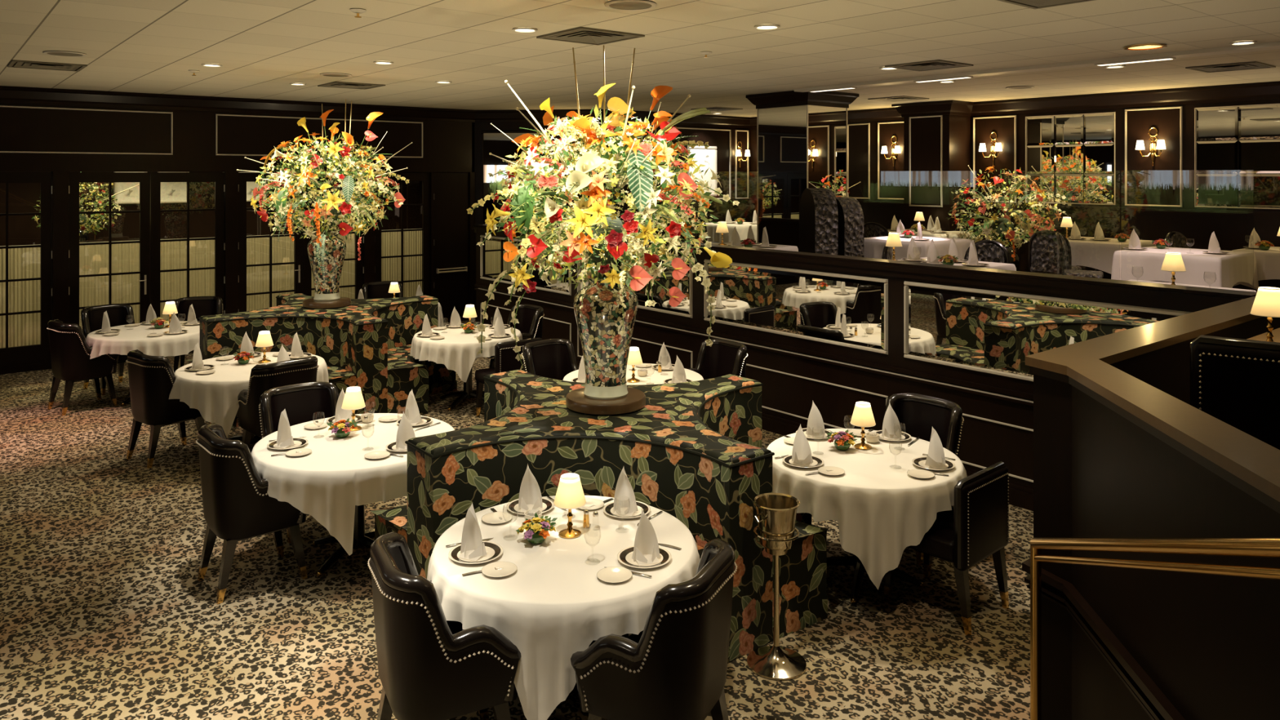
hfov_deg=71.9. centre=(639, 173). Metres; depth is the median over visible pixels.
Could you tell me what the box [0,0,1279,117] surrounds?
ceiling
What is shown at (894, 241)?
table lamp
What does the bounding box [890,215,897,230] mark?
folded napkin
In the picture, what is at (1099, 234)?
folded napkin
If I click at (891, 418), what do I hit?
folded napkin
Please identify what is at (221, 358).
bread plate
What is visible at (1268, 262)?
tablecloth
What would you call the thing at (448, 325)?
dinner plate
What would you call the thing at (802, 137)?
column
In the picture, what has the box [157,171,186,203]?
framed picture
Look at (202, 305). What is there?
armchair
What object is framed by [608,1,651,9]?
grille
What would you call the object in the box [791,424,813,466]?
folded napkin
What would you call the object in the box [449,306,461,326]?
folded napkin
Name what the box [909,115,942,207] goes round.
trim
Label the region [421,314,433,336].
folded napkin
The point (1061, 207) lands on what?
trim
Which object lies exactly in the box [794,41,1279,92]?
trim
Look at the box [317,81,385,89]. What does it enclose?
ceiling vent
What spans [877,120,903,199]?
trim
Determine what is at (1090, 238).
dinner plate
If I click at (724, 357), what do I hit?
armchair
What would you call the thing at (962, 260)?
dinner plate
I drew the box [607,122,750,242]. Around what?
wall
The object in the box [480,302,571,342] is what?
trim
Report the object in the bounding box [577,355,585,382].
folded napkin
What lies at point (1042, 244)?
cafe chair
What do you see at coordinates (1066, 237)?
dinner plate
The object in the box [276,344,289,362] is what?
folded napkin
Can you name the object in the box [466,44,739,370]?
flower arrangement
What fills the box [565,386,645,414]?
stand
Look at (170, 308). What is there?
table lamp
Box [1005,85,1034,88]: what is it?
ceiling speaker
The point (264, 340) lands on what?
table lamp
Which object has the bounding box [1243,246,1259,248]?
dinner plate
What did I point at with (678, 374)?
folded napkin
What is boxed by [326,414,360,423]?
dinner plate
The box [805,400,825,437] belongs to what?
folded napkin
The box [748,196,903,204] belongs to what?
trim
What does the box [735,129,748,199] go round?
trim
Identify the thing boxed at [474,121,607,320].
wall
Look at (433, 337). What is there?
bread plate
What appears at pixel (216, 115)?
trim
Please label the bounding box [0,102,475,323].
wall paneling
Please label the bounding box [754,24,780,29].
recessed light
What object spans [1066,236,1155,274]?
tablecloth
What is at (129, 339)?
tablecloth
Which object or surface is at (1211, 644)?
wall
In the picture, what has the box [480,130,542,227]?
wall mirror
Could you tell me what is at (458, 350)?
tablecloth
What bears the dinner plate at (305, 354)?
on the tablecloth at (215, 394)
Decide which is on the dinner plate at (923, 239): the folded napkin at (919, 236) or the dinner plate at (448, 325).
the folded napkin at (919, 236)
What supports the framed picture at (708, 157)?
attached to the wall at (720, 139)
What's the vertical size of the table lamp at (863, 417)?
0.277 m
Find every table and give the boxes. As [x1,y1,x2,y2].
[121,391,130,405]
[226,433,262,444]
[312,504,374,577]
[439,365,484,410]
[568,683,577,694]
[826,554,924,604]
[1091,267,1099,271]
[1246,327,1279,342]
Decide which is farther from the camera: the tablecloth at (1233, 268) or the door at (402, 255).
the door at (402, 255)
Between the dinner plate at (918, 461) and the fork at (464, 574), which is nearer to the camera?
the fork at (464, 574)
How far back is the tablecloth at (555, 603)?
3.67 m
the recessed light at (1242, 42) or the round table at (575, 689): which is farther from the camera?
the recessed light at (1242, 42)
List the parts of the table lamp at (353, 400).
lampshade, stem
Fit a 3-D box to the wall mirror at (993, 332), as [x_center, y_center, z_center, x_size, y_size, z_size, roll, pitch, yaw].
[2.935,1.210,6.428,0.022,0.640,2.350,0,0,-39]
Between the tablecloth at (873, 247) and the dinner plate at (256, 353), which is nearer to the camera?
the dinner plate at (256, 353)
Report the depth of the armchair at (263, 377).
7.18 m
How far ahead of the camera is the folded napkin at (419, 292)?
11.90 m
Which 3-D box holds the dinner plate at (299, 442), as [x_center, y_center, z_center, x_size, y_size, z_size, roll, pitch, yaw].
[-2.224,1.708,5.571,0.242,0.018,0.242,0,0,-39]
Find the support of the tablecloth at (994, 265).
on the square table
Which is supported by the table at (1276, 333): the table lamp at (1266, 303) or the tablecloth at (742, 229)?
the table lamp at (1266, 303)
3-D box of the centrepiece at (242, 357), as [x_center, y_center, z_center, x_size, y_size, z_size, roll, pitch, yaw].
[-3.593,1.663,7.994,0.181,0.106,0.194,0,0,-44]
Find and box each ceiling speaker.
[42,50,86,57]
[320,72,351,77]
[604,0,656,10]
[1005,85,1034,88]
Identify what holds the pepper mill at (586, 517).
on the tablecloth at (555, 603)
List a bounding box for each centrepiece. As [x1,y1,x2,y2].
[149,316,169,328]
[232,351,253,364]
[326,417,358,437]
[460,322,477,333]
[515,512,557,544]
[734,217,745,224]
[740,238,756,247]
[826,429,857,450]
[901,229,915,238]
[910,222,926,231]
[937,254,958,265]
[1114,233,1130,241]
[1151,239,1169,248]
[1254,240,1274,250]
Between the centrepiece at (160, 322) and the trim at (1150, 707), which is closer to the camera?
the trim at (1150, 707)
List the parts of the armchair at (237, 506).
leg, leg, nailhead trim, rail, seat frame, leg, leg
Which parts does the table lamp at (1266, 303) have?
lampshade, stem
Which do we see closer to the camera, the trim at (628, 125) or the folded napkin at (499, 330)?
the folded napkin at (499, 330)
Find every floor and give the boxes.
[0,320,467,375]
[0,320,1033,719]
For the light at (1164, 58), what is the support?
attached to the trim at (1276, 45)
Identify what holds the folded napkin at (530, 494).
on the dinner plate at (513, 506)
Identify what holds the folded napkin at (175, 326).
on the dinner plate at (183, 331)
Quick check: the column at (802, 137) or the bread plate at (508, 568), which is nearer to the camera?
the bread plate at (508, 568)
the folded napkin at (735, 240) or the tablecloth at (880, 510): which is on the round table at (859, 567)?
the tablecloth at (880, 510)
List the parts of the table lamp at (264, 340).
stem, lampshade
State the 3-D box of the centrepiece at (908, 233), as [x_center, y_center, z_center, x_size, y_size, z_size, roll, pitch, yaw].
[3.508,0.783,11.552,0.182,0.106,0.183,0,0,10]
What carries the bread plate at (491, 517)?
on the tablecloth at (555, 603)
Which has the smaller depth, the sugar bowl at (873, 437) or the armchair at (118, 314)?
the sugar bowl at (873, 437)
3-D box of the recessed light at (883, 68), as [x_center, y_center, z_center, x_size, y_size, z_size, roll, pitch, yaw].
[2.502,-1.062,8.866,0.190,0.013,0.190,0,0,-39]
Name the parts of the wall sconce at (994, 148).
lamp shade, plate, lamp shade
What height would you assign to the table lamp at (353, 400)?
0.277 m
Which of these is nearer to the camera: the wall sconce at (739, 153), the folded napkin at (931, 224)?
the folded napkin at (931, 224)
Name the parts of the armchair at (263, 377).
leg, nailhead trim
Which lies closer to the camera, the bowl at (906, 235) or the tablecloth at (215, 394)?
the tablecloth at (215, 394)
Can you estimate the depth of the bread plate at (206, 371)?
7.61 m
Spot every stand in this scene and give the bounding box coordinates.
[302,297,351,308]
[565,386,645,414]
[746,524,806,679]
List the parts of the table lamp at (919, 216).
lampshade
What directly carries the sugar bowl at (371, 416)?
on the tablecloth at (326, 483)
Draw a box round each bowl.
[153,323,164,328]
[237,356,249,364]
[333,427,351,437]
[360,413,373,422]
[463,326,473,333]
[524,508,542,524]
[526,528,545,544]
[637,368,647,376]
[743,243,752,247]
[833,438,850,450]
[865,431,879,443]
[903,233,912,238]
[942,260,954,265]
[1117,236,1126,241]
[1155,243,1166,248]
[1258,244,1270,250]
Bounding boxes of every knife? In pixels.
[390,453,403,457]
[414,422,440,431]
[445,537,493,547]
[546,495,566,510]
[631,571,652,577]
[635,511,662,526]
[907,436,919,446]
[933,472,948,475]
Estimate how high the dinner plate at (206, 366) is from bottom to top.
0.018 m
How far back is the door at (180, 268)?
12.13 m
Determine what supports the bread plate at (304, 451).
on the tablecloth at (326, 483)
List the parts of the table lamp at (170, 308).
stem, lampshade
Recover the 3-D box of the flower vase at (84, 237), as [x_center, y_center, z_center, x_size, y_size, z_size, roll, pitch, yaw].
[-8.032,0.968,12.613,0.280,0.320,0.280,0,0,-39]
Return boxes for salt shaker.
[592,511,598,516]
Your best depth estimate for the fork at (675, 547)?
4.06 m
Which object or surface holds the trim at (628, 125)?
attached to the wall at (720, 139)
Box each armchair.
[46,319,119,415]
[80,303,134,395]
[125,349,204,468]
[171,296,222,373]
[195,422,307,604]
[235,355,319,447]
[258,381,338,543]
[362,280,403,298]
[367,532,521,719]
[487,303,544,368]
[521,338,578,380]
[570,538,737,719]
[686,338,748,379]
[881,392,964,565]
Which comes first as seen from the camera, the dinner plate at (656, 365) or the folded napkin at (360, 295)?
the dinner plate at (656, 365)
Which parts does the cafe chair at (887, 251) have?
hoop frame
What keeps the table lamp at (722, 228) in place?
on the tablecloth at (784, 247)
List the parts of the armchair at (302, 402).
nailhead trim, rail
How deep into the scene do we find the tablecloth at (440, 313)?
11.60 m
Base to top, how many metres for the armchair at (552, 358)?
0.942 m
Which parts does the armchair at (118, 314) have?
leg, rail, leg, seat frame, seat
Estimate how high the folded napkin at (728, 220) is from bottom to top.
0.226 m
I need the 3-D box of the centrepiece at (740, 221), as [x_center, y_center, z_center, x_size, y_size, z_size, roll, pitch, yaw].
[1.667,0.783,14.719,0.186,0.106,0.179,0,0,-20]
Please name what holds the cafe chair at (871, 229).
on the floor
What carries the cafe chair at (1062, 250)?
on the floor
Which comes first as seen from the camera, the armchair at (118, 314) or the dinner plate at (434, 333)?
the dinner plate at (434, 333)
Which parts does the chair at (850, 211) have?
panel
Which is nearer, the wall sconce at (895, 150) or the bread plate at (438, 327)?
the bread plate at (438, 327)
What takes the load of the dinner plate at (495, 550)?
on the tablecloth at (555, 603)
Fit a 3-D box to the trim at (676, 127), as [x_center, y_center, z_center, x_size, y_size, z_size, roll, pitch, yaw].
[1.045,-0.180,15.937,1.670,1.300,0.022,0,0,-39]
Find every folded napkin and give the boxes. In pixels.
[99,311,111,333]
[145,303,156,324]
[168,311,182,333]
[186,303,198,324]
[190,342,204,369]
[240,331,254,356]
[273,408,294,448]
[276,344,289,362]
[290,332,303,357]
[334,387,352,422]
[357,288,364,298]
[395,411,415,450]
[404,389,422,424]
[415,284,422,296]
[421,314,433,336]
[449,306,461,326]
[457,502,488,560]
[493,306,503,327]
[493,315,505,337]
[518,462,542,511]
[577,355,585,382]
[613,466,638,515]
[631,507,659,564]
[658,342,671,368]
[671,355,686,382]
[725,209,732,222]
[730,226,741,245]
[746,225,755,244]
[752,210,756,223]
[760,226,769,246]
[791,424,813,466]
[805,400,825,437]
[881,402,902,439]
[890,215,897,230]
[896,219,905,235]
[906,236,920,260]
[915,222,922,239]
[924,426,947,468]
[926,239,940,263]
[927,215,934,230]
[933,216,942,231]
[948,237,960,261]
[965,240,978,265]
[1070,221,1081,239]
[1093,222,1105,239]
[1128,229,1141,248]
[1208,231,1221,253]
[1248,227,1260,248]
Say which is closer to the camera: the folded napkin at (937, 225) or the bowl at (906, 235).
the bowl at (906, 235)
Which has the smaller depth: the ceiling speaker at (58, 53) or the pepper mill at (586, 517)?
the pepper mill at (586, 517)
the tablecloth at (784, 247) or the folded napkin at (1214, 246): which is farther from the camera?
the tablecloth at (784, 247)
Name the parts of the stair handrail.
post, rail, rail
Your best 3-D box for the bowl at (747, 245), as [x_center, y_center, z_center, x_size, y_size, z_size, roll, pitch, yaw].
[1.224,0.809,9.968,0.104,0.055,0.104,0,0,-39]
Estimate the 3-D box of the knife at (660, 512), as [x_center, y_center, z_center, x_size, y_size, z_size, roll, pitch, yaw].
[0.043,1.712,4.388,0.016,0.006,0.225,0,0,36]
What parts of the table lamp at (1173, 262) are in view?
stem, lampshade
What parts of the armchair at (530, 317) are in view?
leg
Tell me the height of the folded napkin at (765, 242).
0.226 m
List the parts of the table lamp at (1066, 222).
lampshade, stem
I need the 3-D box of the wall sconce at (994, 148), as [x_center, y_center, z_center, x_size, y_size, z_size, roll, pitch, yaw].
[5.165,-0.371,12.951,0.191,0.500,0.352,0,0,-39]
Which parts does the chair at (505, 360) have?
leg, seat, backrest, rail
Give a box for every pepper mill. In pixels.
[582,509,589,528]
[657,361,661,372]
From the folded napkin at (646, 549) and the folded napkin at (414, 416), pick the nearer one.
the folded napkin at (646, 549)
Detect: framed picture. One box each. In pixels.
[114,171,147,204]
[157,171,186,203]
[246,181,266,201]
[687,145,716,196]
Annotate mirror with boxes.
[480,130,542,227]
[480,235,571,295]
[577,251,692,318]
[703,259,888,355]
[903,280,1192,382]
[1025,111,1115,204]
[1194,103,1279,209]
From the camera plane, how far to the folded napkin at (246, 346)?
8.32 m
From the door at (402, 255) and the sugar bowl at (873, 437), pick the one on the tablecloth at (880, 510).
the sugar bowl at (873, 437)
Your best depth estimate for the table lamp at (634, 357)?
7.27 m
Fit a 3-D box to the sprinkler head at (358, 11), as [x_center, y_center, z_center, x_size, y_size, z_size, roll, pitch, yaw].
[-1.834,-1.044,5.740,0.110,0.049,0.110,0,0,-39]
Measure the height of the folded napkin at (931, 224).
0.226 m
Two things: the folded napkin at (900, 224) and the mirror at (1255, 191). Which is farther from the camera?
the folded napkin at (900, 224)
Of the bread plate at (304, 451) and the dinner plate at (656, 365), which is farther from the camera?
the dinner plate at (656, 365)
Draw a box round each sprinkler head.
[188,70,199,75]
[349,8,366,17]
[699,51,711,57]
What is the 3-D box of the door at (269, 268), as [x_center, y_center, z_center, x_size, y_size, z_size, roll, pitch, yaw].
[-5.372,1.220,12.835,0.917,2.480,0.129,0,0,-39]
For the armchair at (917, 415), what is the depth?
6.02 m
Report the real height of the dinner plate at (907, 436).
0.018 m
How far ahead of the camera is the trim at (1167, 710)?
2.99 m
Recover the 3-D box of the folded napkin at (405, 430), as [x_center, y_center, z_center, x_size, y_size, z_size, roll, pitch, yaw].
[-1.461,1.592,5.509,0.124,0.226,0.100,0,0,-19]
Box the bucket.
[752,493,799,550]
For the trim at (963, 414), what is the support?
attached to the wall at (984, 443)
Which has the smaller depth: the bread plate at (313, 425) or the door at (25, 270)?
the bread plate at (313, 425)
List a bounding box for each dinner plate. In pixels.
[94,328,120,333]
[163,329,188,333]
[182,320,199,325]
[184,364,215,370]
[236,351,262,356]
[266,437,307,449]
[288,352,312,358]
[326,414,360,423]
[385,441,407,451]
[396,416,432,426]
[416,332,439,337]
[444,323,462,327]
[448,540,502,564]
[487,333,510,337]
[488,324,510,328]
[506,497,554,515]
[571,377,582,382]
[603,501,650,518]
[617,545,671,568]
[652,364,675,369]
[663,377,692,383]
[756,244,777,247]
[782,454,823,467]
[795,427,832,439]
[874,430,911,440]
[901,257,926,261]
[911,456,955,470]
[912,238,930,240]
[930,231,947,233]
[942,259,968,262]
[961,262,989,266]
[1066,237,1086,239]
[1089,238,1111,240]
[1123,247,1147,249]
[1202,250,1229,253]
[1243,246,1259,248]
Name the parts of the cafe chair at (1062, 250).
hoop frame, seat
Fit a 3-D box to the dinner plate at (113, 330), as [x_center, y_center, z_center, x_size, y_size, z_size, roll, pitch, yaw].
[-5.764,1.708,9.562,0.242,0.018,0.242,0,0,-39]
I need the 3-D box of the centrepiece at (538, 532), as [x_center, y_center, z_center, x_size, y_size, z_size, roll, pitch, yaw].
[-0.481,1.663,4.125,0.185,0.106,0.180,0,0,-45]
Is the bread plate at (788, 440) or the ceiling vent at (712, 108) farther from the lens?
the ceiling vent at (712, 108)
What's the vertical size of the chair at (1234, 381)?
0.954 m
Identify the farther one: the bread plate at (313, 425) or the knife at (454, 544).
the bread plate at (313, 425)
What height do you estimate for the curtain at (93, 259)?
1.270 m
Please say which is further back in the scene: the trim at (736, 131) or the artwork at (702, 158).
the trim at (736, 131)
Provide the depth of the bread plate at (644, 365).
7.88 m
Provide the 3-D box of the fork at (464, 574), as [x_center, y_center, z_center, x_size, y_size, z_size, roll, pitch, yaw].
[-0.672,1.712,3.808,0.190,0.004,0.025,0,0,-22]
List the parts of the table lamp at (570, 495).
stem, lampshade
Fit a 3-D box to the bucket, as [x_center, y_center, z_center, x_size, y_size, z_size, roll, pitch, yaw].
[0.688,1.756,4.448,0.235,0.217,0.235,0,0,6]
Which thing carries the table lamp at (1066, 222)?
on the tablecloth at (1099, 255)
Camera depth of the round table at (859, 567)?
5.28 m
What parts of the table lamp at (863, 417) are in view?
stem, lampshade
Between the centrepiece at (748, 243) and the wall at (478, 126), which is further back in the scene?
the wall at (478, 126)
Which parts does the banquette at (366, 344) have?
seat, seat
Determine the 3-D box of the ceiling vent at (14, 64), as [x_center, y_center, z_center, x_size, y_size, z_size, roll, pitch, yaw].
[-5.832,-1.062,8.683,0.600,0.013,0.600,0,0,-39]
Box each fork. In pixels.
[462,567,502,575]
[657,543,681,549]
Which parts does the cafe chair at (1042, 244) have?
seat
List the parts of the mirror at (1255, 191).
pane, pane, pane, pane, pane, pane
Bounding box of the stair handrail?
[1030,537,1279,719]
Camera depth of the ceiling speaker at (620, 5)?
5.53 m
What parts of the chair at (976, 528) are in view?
leg, leg, seat, leg, rail, backrest, nailhead trim, leg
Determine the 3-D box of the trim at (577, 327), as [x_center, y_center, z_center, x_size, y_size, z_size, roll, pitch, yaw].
[-0.112,2.075,10.169,0.014,0.390,2.100,0,0,-39]
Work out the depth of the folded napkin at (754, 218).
14.80 m
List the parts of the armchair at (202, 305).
leg, leg, rail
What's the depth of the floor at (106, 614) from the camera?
4.94 m
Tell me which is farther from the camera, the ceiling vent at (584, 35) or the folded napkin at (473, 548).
the ceiling vent at (584, 35)
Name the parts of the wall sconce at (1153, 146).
lamp shade, arm, plate, arm, lamp shade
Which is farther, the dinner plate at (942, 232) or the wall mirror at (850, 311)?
the dinner plate at (942, 232)
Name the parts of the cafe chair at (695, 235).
hoop frame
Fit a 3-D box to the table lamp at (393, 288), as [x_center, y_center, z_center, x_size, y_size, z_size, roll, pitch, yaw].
[-3.256,1.578,11.695,0.157,0.277,0.157,0,0,-32]
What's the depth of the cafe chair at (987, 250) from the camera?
9.00 m
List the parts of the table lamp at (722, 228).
stem, lampshade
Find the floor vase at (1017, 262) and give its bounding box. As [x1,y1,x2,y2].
[1003,243,1020,271]
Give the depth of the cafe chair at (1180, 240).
10.37 m
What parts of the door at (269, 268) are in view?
handle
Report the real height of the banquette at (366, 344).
1.020 m
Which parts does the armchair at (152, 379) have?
leg, nailhead trim, rail, leg, seat frame, leg, leg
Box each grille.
[47,52,82,56]
[323,74,348,76]
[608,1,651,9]
[1008,86,1031,88]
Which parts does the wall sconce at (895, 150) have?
lamp shade, plate, lamp shade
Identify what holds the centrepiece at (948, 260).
on the tablecloth at (994, 265)
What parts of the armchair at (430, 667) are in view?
leg, leg, leg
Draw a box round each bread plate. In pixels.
[102,333,119,335]
[124,324,139,326]
[147,333,163,337]
[195,369,215,374]
[215,356,233,360]
[284,448,311,456]
[303,422,327,429]
[364,450,390,459]
[377,415,400,422]
[430,336,444,339]
[432,326,446,329]
[481,511,512,524]
[481,561,516,577]
[578,498,604,510]
[596,566,632,582]
[635,363,652,367]
[783,436,795,444]
[817,466,844,475]
[848,429,869,436]
[906,469,934,478]
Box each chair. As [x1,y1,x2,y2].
[475,337,542,416]
[684,215,720,243]
[799,187,837,254]
[835,196,863,257]
[863,222,888,237]
[881,244,892,259]
[884,461,1008,635]
[964,239,1009,263]
[1027,230,1081,274]
[1055,231,1103,278]
[1164,231,1191,282]
[1190,334,1279,449]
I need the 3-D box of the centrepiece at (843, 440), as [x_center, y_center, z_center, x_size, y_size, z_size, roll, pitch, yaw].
[1.256,1.663,5.513,0.197,0.107,0.179,0,0,40]
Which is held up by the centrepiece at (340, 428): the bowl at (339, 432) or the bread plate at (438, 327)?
the bowl at (339, 432)
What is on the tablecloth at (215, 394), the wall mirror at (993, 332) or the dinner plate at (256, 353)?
the dinner plate at (256, 353)
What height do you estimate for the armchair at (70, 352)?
0.942 m
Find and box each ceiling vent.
[7,59,87,71]
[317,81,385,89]
[536,26,644,45]
[690,106,742,111]
[867,95,928,102]
[884,59,973,71]
[997,0,1095,8]
[1185,61,1275,72]
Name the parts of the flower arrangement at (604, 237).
flower stem, flower stem, flower stem, flower stem, flower stem, flower stem, flower stem, flower stem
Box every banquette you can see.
[186,293,457,427]
[369,368,828,663]
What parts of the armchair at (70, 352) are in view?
leg, leg, nailhead trim, rail, seat frame, leg, leg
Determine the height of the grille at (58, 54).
0.008 m
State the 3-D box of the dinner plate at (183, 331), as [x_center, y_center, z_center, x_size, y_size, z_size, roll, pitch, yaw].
[-5.007,1.708,9.518,0.242,0.018,0.242,0,0,-39]
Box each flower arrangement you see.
[31,171,139,235]
[236,98,412,275]
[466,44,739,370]
[947,164,1071,261]
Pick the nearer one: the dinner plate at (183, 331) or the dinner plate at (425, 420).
the dinner plate at (425, 420)
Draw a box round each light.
[201,63,222,66]
[289,83,306,85]
[373,61,393,64]
[435,80,451,83]
[511,27,537,32]
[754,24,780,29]
[808,86,857,92]
[879,66,897,70]
[913,75,973,82]
[938,80,955,83]
[1094,57,1176,66]
[1104,65,1125,68]
[1123,44,1167,50]
[1228,40,1257,44]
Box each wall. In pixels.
[0,122,474,245]
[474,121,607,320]
[475,232,1202,511]
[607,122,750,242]
[750,98,1279,292]
[1033,316,1279,719]
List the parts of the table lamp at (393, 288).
lampshade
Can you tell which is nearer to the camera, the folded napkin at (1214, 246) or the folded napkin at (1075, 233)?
the folded napkin at (1214, 246)
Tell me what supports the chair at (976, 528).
on the floor at (106, 614)
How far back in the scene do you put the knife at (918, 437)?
5.66 m
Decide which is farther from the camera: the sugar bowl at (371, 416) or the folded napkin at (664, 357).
the folded napkin at (664, 357)
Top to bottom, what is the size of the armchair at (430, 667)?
0.942 m
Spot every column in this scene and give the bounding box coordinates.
[746,90,858,251]
[903,114,970,231]
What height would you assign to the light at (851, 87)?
0.014 m
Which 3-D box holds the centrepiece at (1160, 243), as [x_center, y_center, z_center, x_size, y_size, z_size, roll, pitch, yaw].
[5.853,0.783,9.918,0.178,0.106,0.206,0,0,25]
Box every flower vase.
[79,230,89,242]
[307,231,346,301]
[573,274,638,399]
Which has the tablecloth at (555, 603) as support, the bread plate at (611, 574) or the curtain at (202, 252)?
the bread plate at (611, 574)
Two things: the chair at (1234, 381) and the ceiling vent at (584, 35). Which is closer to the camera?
the chair at (1234, 381)
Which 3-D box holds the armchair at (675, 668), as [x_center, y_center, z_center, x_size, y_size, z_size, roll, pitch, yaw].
[0.087,1.999,3.584,0.549,0.942,0.576,0,0,27]
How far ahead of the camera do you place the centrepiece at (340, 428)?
5.74 m
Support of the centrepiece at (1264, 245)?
on the tablecloth at (1268, 262)
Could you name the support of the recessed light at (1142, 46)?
in the ceiling
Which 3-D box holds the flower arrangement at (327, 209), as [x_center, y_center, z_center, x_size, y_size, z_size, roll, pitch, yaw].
[-3.416,0.120,9.648,1.684,1.887,1.632,0,0,43]
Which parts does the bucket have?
handle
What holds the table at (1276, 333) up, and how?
on the floor
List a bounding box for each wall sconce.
[735,141,750,167]
[880,135,900,166]
[978,131,1002,165]
[1135,127,1165,166]
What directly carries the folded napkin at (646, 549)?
on the dinner plate at (624, 556)
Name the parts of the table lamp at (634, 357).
stem, lampshade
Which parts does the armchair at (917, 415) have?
rail, nailhead trim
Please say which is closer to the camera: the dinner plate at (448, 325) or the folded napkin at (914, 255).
the folded napkin at (914, 255)
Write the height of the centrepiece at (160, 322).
0.126 m
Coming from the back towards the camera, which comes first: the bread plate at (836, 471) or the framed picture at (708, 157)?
the framed picture at (708, 157)
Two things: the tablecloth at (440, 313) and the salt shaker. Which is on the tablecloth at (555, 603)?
the salt shaker
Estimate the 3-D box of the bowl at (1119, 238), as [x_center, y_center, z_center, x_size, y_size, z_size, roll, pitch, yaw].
[5.952,0.809,10.896,0.104,0.055,0.104,0,0,-39]
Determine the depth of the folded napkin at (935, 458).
5.19 m
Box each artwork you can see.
[123,182,138,196]
[165,182,181,195]
[246,181,259,195]
[693,153,711,188]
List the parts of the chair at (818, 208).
panel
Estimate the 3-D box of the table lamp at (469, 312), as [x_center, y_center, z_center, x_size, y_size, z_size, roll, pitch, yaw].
[-1.867,1.578,9.692,0.157,0.277,0.157,0,0,-15]
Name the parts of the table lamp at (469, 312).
lampshade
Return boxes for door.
[0,172,52,374]
[68,172,150,329]
[150,172,225,321]
[238,172,302,312]
[302,173,364,298]
[375,173,430,297]
[434,173,468,323]
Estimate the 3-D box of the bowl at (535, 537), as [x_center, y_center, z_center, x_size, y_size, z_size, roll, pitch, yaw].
[-0.485,1.689,4.122,0.104,0.055,0.104,0,0,-39]
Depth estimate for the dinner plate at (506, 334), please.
9.32 m
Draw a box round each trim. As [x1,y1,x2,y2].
[0,80,1279,128]
[215,113,422,157]
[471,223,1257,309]
[474,284,1033,399]
[474,288,1033,405]
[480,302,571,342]
[577,327,692,368]
[613,198,750,204]
[617,124,656,201]
[663,127,730,200]
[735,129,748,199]
[746,363,888,428]
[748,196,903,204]
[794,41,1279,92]
[847,123,870,199]
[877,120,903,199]
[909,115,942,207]
[960,413,1033,482]
[968,203,1279,216]
[973,115,1016,203]
[1022,558,1185,719]
[1024,574,1164,719]
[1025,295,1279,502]
[1026,583,1155,719]
[1029,365,1279,513]
[1124,106,1182,207]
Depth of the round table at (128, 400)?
9.43 m
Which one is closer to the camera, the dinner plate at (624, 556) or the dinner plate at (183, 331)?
the dinner plate at (624, 556)
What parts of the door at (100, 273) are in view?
pane, pane, curtain rod, handle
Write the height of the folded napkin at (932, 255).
0.226 m
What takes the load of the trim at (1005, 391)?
attached to the wall at (984, 443)
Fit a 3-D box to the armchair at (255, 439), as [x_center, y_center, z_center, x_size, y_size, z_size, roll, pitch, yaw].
[-3.482,2.095,7.922,1.212,0.747,1.212,0,0,-39]
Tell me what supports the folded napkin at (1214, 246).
on the dinner plate at (1206, 251)
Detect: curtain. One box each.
[0,247,40,347]
[79,242,139,329]
[160,239,214,321]
[246,235,293,311]
[311,233,355,298]
[381,230,422,297]
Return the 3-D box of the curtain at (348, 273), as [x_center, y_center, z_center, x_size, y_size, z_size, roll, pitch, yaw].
[-4.690,1.545,13.461,0.700,1.270,0.022,0,0,-39]
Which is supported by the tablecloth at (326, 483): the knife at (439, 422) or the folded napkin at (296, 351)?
the knife at (439, 422)
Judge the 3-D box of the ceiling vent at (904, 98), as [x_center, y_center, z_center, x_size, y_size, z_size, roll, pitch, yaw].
[3.658,-1.062,12.490,0.600,0.013,0.600,0,0,-39]
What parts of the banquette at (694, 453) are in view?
seat, seat, seat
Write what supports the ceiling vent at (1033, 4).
in the ceiling
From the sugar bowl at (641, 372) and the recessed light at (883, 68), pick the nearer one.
the sugar bowl at (641, 372)
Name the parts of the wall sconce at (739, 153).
lamp shade, lamp shade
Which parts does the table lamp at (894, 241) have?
lampshade, stem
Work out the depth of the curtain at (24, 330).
10.99 m
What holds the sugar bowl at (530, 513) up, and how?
on the tablecloth at (555, 603)
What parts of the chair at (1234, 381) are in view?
rail, nailhead trim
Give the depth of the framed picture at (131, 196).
13.73 m
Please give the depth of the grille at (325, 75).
9.46 m
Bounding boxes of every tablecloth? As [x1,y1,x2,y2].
[85,320,199,359]
[168,351,328,437]
[250,413,454,555]
[409,325,522,382]
[426,495,699,719]
[438,302,444,326]
[563,363,703,385]
[705,221,756,242]
[711,241,798,251]
[767,428,967,590]
[863,235,971,260]
[888,229,973,240]
[899,257,1016,271]
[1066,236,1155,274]
[1111,246,1258,289]
[1126,279,1256,292]
[1232,246,1279,286]
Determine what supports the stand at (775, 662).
on the floor at (106, 614)
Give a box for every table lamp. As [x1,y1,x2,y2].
[162,301,177,327]
[255,330,273,363]
[341,386,365,431]
[388,282,399,297]
[462,304,477,330]
[553,472,586,538]
[626,346,642,382]
[715,221,728,244]
[850,401,875,449]
[885,232,902,260]
[914,211,924,231]
[1060,217,1072,237]
[1160,252,1186,284]
[1249,286,1279,342]
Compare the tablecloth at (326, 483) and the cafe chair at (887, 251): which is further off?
the cafe chair at (887, 251)
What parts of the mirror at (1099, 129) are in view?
pane, pane, pane, pane, pane, pane, pane, pane, pane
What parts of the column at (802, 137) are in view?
mirror panel, mirror panel, crown, mirror panel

